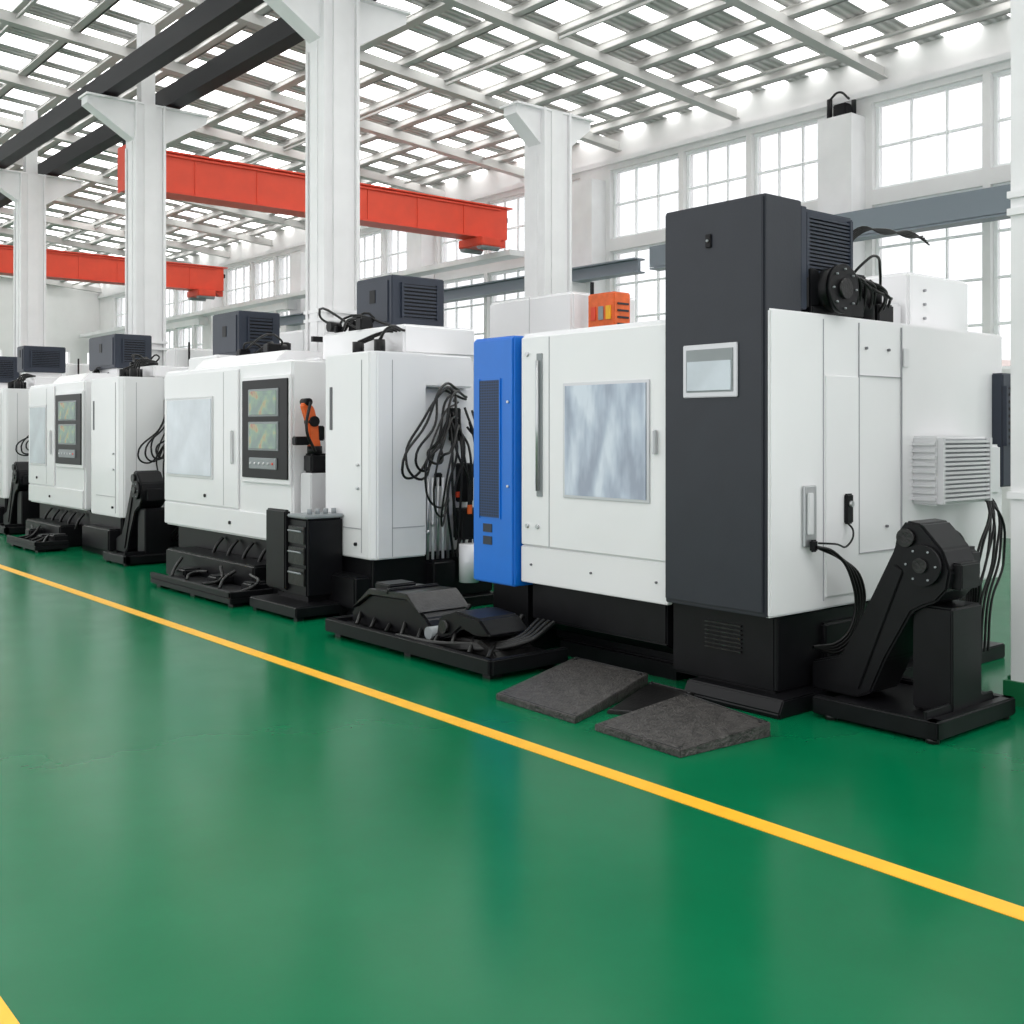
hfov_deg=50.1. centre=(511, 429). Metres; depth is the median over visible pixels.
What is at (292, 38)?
flange
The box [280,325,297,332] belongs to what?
corbel
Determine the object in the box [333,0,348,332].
column
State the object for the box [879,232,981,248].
transom
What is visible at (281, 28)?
plate
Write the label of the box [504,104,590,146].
bracket
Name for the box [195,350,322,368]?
hood
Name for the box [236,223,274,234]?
tie
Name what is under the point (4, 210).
rafter
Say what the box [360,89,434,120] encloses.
tie
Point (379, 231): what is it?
window
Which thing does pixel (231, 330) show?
machining center
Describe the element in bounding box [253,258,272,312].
window
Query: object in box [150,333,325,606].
machining center
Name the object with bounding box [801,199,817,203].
frame
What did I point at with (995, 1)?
tie
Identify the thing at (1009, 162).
frame
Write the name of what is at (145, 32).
post
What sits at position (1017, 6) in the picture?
column
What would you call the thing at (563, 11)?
sheets
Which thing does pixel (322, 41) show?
flange
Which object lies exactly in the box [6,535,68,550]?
tray
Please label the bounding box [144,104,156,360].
cover plate
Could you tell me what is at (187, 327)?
window
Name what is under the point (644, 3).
tie
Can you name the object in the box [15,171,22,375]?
flange
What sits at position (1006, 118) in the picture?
transom
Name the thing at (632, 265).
beam
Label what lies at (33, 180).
cover plate
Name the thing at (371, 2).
plate
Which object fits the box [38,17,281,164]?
flange
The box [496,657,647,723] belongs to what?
floor mat
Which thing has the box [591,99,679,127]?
tie
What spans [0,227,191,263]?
rafter
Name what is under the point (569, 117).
flange
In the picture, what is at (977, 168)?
frame
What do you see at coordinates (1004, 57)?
trim
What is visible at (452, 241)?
transom
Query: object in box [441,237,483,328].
window
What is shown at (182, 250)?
tie
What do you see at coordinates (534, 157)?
steel column
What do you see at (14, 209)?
conduit
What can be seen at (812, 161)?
transom
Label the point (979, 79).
window
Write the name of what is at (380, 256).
transom
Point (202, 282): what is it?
crane
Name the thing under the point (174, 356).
rear machining center
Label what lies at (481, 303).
transom
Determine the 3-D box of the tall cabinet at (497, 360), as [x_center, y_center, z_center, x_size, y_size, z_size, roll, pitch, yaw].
[0.107,0.465,8.130,0.668,2.270,0.465,0,0,-40]
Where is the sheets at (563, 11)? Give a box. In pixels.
[0,0,1010,259]
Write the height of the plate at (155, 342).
0.040 m
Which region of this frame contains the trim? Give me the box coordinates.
[97,51,1010,298]
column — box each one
[16,203,18,356]
[128,141,132,334]
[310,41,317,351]
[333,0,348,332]
[530,153,537,296]
[1011,0,1023,681]
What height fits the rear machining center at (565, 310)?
3.200 m
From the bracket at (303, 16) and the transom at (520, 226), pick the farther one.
the transom at (520, 226)
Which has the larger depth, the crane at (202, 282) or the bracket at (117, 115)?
the crane at (202, 282)
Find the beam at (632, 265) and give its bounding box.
[280,260,640,324]
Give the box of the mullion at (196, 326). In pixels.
[196,326,197,348]
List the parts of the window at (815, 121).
mullion, mullion, mullion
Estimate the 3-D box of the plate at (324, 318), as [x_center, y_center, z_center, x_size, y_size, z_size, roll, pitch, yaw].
[-2.099,-1.270,12.829,0.520,0.040,0.450,0,0,-40]
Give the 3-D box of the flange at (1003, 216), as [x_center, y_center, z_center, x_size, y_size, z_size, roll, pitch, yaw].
[8.209,-3.035,14.128,0.300,0.030,17.200,0,0,-40]
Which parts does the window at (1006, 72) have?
mullion, mullion, frame, frame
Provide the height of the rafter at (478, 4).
1.727 m
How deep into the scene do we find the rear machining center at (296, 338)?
16.48 m
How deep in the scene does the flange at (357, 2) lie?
12.81 m
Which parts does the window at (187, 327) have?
mullion, mullion, mullion, mullion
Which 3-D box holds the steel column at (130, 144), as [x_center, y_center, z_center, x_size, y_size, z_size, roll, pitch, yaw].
[-5.937,-1.440,17.050,0.015,6.080,0.160,0,0,-40]
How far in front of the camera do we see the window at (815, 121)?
19.46 m
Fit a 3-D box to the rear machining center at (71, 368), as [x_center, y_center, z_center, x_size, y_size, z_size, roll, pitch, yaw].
[-10.244,0.000,25.957,1.610,3.200,3.000,0,0,-40]
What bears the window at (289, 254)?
in the wall at (976, 43)
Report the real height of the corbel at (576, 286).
0.320 m
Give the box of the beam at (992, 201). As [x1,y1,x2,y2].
[649,186,1010,267]
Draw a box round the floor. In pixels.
[0,533,1023,1023]
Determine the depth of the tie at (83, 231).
34.77 m
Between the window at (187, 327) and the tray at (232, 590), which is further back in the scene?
the window at (187, 327)
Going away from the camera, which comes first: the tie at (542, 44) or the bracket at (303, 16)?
the bracket at (303, 16)
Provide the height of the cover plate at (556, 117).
5.950 m
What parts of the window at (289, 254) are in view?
mullion, mullion, frame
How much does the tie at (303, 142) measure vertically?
0.040 m
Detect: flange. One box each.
[0,0,208,146]
[0,0,264,168]
[0,0,375,207]
[0,17,523,177]
[0,78,437,195]
[0,124,117,154]
[0,212,229,257]
[0,232,124,256]
[0,276,101,292]
[12,163,304,229]
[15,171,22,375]
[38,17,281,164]
[43,174,45,346]
[52,200,272,246]
[126,101,137,334]
[162,106,165,365]
[173,0,621,152]
[280,257,644,317]
[280,270,644,325]
[306,0,326,351]
[355,0,359,310]
[438,0,739,120]
[524,107,546,297]
[567,113,571,291]
[649,184,1010,247]
[649,213,1010,270]
[722,0,887,80]
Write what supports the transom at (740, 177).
attached to the wall at (976, 43)
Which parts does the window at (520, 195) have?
mullion, frame, frame, mullion, mullion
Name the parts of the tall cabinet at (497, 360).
panel frame, perforated panel, door, panel frame, support leg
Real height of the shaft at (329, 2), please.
6.680 m
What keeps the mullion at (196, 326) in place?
on the frame
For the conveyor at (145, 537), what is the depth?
13.13 m
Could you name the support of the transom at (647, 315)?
attached to the wall at (976, 43)
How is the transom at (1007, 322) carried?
attached to the window at (1006, 72)
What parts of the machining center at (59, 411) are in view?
door, door handle, coolant tank, panel, head panel, louver frame, louver frame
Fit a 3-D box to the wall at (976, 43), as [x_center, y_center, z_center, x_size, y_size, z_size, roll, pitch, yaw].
[-1.034,-2.260,26.472,0.300,7.720,50.000,0,0,-40]
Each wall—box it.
[0,234,99,363]
[100,16,1010,537]
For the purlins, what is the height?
1.688 m
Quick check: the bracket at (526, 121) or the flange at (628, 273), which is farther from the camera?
the flange at (628, 273)
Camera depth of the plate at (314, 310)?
12.66 m
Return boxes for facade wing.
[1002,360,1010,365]
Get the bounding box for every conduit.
[13,208,15,356]
[125,149,126,333]
[305,52,308,350]
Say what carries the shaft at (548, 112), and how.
on the floor
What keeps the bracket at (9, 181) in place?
attached to the shaft at (25, 176)
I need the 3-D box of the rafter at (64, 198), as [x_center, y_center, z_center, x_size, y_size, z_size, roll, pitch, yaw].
[-14.722,-6.563,27.824,19.000,1.727,0.040,0,0,-40]
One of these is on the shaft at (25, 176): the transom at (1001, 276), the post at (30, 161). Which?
the post at (30, 161)
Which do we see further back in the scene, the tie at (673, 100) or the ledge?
the ledge
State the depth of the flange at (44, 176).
21.80 m
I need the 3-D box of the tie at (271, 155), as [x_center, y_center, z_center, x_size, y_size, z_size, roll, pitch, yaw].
[-6.003,-6.158,25.326,0.040,0.040,2.900,0,0,-40]
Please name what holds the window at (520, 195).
in the wall at (976, 43)
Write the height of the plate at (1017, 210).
0.040 m
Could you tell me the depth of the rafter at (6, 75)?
23.59 m
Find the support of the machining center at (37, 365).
on the floor
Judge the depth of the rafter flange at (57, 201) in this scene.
31.98 m
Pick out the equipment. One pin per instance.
(843, 108)
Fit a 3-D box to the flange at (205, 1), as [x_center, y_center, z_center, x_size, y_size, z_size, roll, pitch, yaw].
[-10.689,-5.405,22.203,0.240,0.030,43.800,0,0,-40]
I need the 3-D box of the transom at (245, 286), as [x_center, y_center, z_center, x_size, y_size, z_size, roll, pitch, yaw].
[-8.908,-4.635,35.883,0.040,0.040,1.860,0,0,-40]
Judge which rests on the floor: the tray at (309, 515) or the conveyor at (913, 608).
the conveyor at (913, 608)
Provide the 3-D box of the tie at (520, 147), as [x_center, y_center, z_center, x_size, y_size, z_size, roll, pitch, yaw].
[0.297,-5.898,22.765,0.040,0.040,2.900,0,0,-40]
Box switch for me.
[844,493,852,523]
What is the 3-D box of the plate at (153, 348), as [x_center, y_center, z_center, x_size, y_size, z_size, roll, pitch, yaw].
[-5.747,-1.270,17.209,0.520,0.040,0.450,0,0,-40]
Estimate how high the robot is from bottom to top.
1.895 m
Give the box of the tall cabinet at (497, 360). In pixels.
[474,335,561,648]
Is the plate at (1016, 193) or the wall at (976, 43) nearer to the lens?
the plate at (1016, 193)
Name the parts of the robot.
arm, arm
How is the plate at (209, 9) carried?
on the beam
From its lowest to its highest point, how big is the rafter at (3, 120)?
1.727 m
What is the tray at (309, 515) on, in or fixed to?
on the base cabinet at (304, 550)
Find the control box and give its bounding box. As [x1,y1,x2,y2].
[588,291,629,326]
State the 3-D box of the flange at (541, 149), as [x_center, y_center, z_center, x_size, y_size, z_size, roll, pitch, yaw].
[0.320,-1.375,14.910,0.040,5.950,0.420,0,0,-40]
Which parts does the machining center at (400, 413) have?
motor, head motor, head panel, head motor, louver frame, louver frame, manifold plate, manifold plate, manifold plate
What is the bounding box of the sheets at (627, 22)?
[0,0,1009,283]
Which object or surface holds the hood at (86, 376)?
attached to the machining center at (59, 411)
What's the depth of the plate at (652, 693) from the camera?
6.42 m
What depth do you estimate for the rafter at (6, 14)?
20.42 m
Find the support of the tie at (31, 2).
attached to the rafter flange at (2, 20)
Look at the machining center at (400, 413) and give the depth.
9.59 m
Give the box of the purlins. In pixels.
[0,0,1010,285]
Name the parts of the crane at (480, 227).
plate, splice plate, splice plate, festoon rail, splice plate, splice plate, splice plate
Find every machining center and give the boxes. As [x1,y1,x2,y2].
[0,346,65,525]
[0,356,18,388]
[6,334,151,552]
[62,359,91,375]
[82,354,188,554]
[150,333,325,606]
[166,342,212,365]
[189,310,279,368]
[269,274,492,614]
[280,329,304,350]
[471,282,634,542]
[521,193,1010,719]
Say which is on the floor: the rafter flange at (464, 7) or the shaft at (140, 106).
the shaft at (140, 106)
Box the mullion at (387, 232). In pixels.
[386,231,388,273]
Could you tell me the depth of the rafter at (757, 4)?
16.51 m
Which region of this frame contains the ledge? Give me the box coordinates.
[79,249,523,337]
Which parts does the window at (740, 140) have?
mullion, mullion, mullion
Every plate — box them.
[0,0,236,159]
[0,19,293,198]
[0,168,83,182]
[28,173,38,345]
[78,91,209,117]
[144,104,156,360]
[152,341,167,343]
[152,347,167,350]
[303,308,356,314]
[303,317,355,322]
[360,0,410,16]
[499,100,594,122]
[551,109,562,293]
[607,681,693,714]
[1007,189,1023,199]
[1007,206,1023,216]
[1007,491,1023,498]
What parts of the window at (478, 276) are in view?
mullion, mullion, mullion, mullion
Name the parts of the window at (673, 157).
mullion, mullion, mullion, mullion, frame, frame, mullion, mullion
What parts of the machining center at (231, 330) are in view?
head panel, louver frame, louver frame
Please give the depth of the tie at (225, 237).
34.50 m
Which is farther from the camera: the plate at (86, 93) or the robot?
the plate at (86, 93)
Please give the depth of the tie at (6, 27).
18.24 m
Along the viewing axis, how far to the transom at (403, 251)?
28.77 m
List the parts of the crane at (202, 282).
splice plate, festoon rail, splice plate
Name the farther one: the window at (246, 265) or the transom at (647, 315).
the window at (246, 265)
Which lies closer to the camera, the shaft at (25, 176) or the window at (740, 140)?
the window at (740, 140)
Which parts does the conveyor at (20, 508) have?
frame, plate, frame, casing, post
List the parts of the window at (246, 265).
mullion, mullion, mullion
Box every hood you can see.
[53,373,116,382]
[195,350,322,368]
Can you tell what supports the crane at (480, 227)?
hanging from the beam
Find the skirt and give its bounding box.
[1003,679,1023,707]
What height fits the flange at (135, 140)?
6.680 m
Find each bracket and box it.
[0,171,80,203]
[81,95,206,142]
[263,0,405,45]
[311,336,322,341]
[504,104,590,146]
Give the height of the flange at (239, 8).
0.030 m
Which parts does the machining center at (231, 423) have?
door, coolant tank, door handle, panel, motor, motor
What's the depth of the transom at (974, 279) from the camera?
16.74 m
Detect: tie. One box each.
[0,25,10,35]
[16,0,36,18]
[62,231,87,240]
[94,216,124,227]
[166,250,186,256]
[195,237,226,247]
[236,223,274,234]
[249,154,274,163]
[284,141,304,150]
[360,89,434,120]
[404,163,470,183]
[445,43,545,85]
[482,146,523,159]
[559,0,656,39]
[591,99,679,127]
[694,53,827,95]
[843,0,1007,49]
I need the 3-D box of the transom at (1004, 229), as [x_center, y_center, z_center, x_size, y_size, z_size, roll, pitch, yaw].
[7.735,-2.985,15.907,0.040,0.040,1.500,0,0,-40]
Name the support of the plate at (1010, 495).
attached to the shaft
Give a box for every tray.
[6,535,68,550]
[150,572,272,604]
[287,512,343,518]
[325,579,567,678]
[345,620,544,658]
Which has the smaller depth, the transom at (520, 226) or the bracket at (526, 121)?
the bracket at (526, 121)
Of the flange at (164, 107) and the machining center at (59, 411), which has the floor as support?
the machining center at (59, 411)
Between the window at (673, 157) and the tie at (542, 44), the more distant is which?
the window at (673, 157)
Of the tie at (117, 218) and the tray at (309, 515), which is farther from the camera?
the tie at (117, 218)
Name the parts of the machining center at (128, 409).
head motor, head motor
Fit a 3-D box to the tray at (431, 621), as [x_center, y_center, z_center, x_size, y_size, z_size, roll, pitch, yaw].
[-0.541,1.380,7.938,0.670,0.440,2.070,0,0,-40]
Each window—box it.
[177,290,191,347]
[226,264,248,304]
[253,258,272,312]
[277,251,299,312]
[360,230,380,277]
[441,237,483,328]
[490,194,523,304]
[613,154,677,321]
[686,137,745,208]
[754,117,824,201]
[875,76,982,332]
[993,69,1010,334]
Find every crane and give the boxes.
[0,244,227,300]
[118,138,512,254]
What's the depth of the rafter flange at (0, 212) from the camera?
33.65 m
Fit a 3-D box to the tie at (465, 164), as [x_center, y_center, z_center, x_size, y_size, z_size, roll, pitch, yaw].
[-1.624,-5.898,25.070,0.040,0.040,2.900,0,0,-40]
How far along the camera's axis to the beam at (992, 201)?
16.30 m
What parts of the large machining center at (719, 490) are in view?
door, sill, door handle, cabinet door, louver frame, silver plate, spindle motor, motor mount, panel door, louver frame, switch knob, valve knob, hinge plate, louver frame, louver frame, dark panel, louver frame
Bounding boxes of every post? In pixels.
[23,109,37,173]
[137,22,154,103]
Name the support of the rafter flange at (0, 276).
attached to the wall at (976, 43)
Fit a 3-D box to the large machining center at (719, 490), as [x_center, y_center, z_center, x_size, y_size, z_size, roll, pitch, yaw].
[1.922,0.140,7.766,3.004,2.920,2.367,0,0,-40]
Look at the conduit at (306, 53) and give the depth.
12.75 m
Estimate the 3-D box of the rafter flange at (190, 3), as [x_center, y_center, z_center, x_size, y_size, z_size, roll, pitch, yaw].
[-5.120,-6.463,16.300,19.000,1.567,0.180,0,0,-40]
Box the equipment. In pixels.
[827,91,855,117]
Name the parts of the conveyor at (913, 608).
plate, frame, frame plate, casing, post, frame, frame, gear motor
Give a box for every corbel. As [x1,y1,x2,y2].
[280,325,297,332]
[572,282,585,292]
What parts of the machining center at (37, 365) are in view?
head motor, head motor, head panel, louver frame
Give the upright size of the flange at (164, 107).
6.680 m
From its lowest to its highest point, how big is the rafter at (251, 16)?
1.727 m
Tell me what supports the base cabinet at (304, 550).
on the floor
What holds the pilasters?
attached to the wall at (976, 43)
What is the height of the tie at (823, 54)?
0.040 m
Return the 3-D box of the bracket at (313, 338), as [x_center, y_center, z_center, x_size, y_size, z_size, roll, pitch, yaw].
[-2.193,-1.030,12.458,0.180,0.060,0.050,0,0,-40]
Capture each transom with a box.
[228,286,248,291]
[360,256,380,262]
[388,251,405,255]
[442,239,460,244]
[444,303,483,310]
[507,225,523,229]
[616,190,677,205]
[616,277,664,285]
[636,313,664,317]
[689,175,745,189]
[757,159,817,174]
[879,123,981,148]
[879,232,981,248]
[958,278,981,281]
[968,323,981,326]
[998,117,1010,121]
[998,228,1010,231]
[998,274,1010,278]
[998,321,1010,324]
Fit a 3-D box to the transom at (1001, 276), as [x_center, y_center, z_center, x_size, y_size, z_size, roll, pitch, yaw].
[7.735,-2.290,15.907,0.040,0.040,1.500,0,0,-40]
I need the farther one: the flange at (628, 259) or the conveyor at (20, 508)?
the flange at (628, 259)
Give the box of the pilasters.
[203,112,864,348]
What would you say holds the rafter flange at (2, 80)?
attached to the wall at (976, 43)
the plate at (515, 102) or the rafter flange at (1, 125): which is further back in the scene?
the rafter flange at (1, 125)
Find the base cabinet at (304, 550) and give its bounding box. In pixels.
[250,508,347,621]
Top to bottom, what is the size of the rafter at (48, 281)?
1.727 m
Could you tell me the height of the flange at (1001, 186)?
0.030 m
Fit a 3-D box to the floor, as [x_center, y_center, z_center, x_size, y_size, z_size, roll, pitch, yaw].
[-9.486,1.649,19.430,22.300,0.103,50.000,0,0,-40]
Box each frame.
[613,228,664,238]
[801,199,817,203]
[875,168,982,189]
[993,162,1010,166]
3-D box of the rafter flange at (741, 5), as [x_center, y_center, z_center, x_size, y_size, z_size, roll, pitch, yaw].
[-1.279,-6.463,11.690,19.000,1.567,0.180,0,0,-40]
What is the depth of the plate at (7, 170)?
21.84 m
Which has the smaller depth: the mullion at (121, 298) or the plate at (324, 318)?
the plate at (324, 318)
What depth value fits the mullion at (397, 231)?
28.76 m
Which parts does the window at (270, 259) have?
mullion, mullion, frame, mullion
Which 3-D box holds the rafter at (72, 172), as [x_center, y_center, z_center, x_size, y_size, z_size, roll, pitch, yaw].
[-12.801,-6.563,25.519,19.000,1.727,0.040,0,0,-40]
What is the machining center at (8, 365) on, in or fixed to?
on the floor
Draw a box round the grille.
[801,206,851,309]
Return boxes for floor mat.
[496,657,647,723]
[595,693,769,757]
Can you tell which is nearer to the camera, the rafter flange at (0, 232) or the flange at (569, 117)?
the flange at (569, 117)
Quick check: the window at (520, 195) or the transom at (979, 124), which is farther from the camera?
the window at (520, 195)
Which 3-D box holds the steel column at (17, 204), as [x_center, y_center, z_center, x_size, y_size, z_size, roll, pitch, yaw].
[-9.778,-1.440,21.660,0.015,6.080,0.160,0,0,-40]
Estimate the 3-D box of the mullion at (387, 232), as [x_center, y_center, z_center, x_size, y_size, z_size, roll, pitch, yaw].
[-3.307,-4.635,29.160,0.050,1.330,0.056,0,0,-40]
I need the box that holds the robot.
[292,398,325,512]
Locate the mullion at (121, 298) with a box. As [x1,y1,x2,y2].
[121,298,122,325]
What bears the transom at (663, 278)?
attached to the wall at (976, 43)
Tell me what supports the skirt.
on the floor
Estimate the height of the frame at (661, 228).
0.050 m
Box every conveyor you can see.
[0,461,39,534]
[103,470,178,565]
[812,518,1014,744]
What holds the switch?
attached to the large machining center at (719, 490)
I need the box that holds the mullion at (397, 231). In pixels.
[397,231,398,271]
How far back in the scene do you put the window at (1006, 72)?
16.44 m
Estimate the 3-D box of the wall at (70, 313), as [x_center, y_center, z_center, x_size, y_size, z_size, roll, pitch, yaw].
[-25.700,-3.200,38.657,22.000,9.600,0.300,0,0,-40]
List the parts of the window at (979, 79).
mullion, mullion, mullion, mullion, frame, frame, mullion, mullion, mullion, mullion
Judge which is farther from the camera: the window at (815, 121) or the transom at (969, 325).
the window at (815, 121)
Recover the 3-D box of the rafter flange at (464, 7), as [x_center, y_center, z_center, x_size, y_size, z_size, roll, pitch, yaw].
[-3.200,-6.463,13.995,19.000,1.567,0.180,0,0,-40]
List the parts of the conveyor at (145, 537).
frame, plate, casing, frame, post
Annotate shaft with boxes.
[23,173,42,345]
[138,104,161,364]
[327,0,354,333]
[547,111,566,294]
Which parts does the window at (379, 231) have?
mullion, mullion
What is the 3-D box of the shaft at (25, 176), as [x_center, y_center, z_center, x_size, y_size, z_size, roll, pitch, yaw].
[-9.588,-1.740,21.818,0.400,6.680,0.340,0,0,-40]
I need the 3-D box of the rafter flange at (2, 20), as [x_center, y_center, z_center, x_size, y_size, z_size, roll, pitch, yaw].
[-7.040,-6.463,18.605,19.000,1.567,0.180,0,0,-40]
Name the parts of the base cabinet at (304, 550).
drawer, drawer, drawer, frame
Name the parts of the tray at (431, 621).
plate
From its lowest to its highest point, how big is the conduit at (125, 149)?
5.800 m
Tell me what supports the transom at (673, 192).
attached to the wall at (976, 43)
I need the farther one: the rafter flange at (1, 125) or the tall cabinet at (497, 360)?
the rafter flange at (1, 125)
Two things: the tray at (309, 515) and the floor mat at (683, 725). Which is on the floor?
the floor mat at (683, 725)
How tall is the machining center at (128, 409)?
2.653 m
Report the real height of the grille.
0.630 m
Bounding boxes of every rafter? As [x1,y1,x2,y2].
[0,8,523,174]
[0,69,444,196]
[0,116,120,151]
[0,207,228,256]
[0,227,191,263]
[0,275,100,291]
[15,158,304,227]
[56,196,271,244]
[192,0,618,148]
[457,0,736,115]
[742,0,883,74]

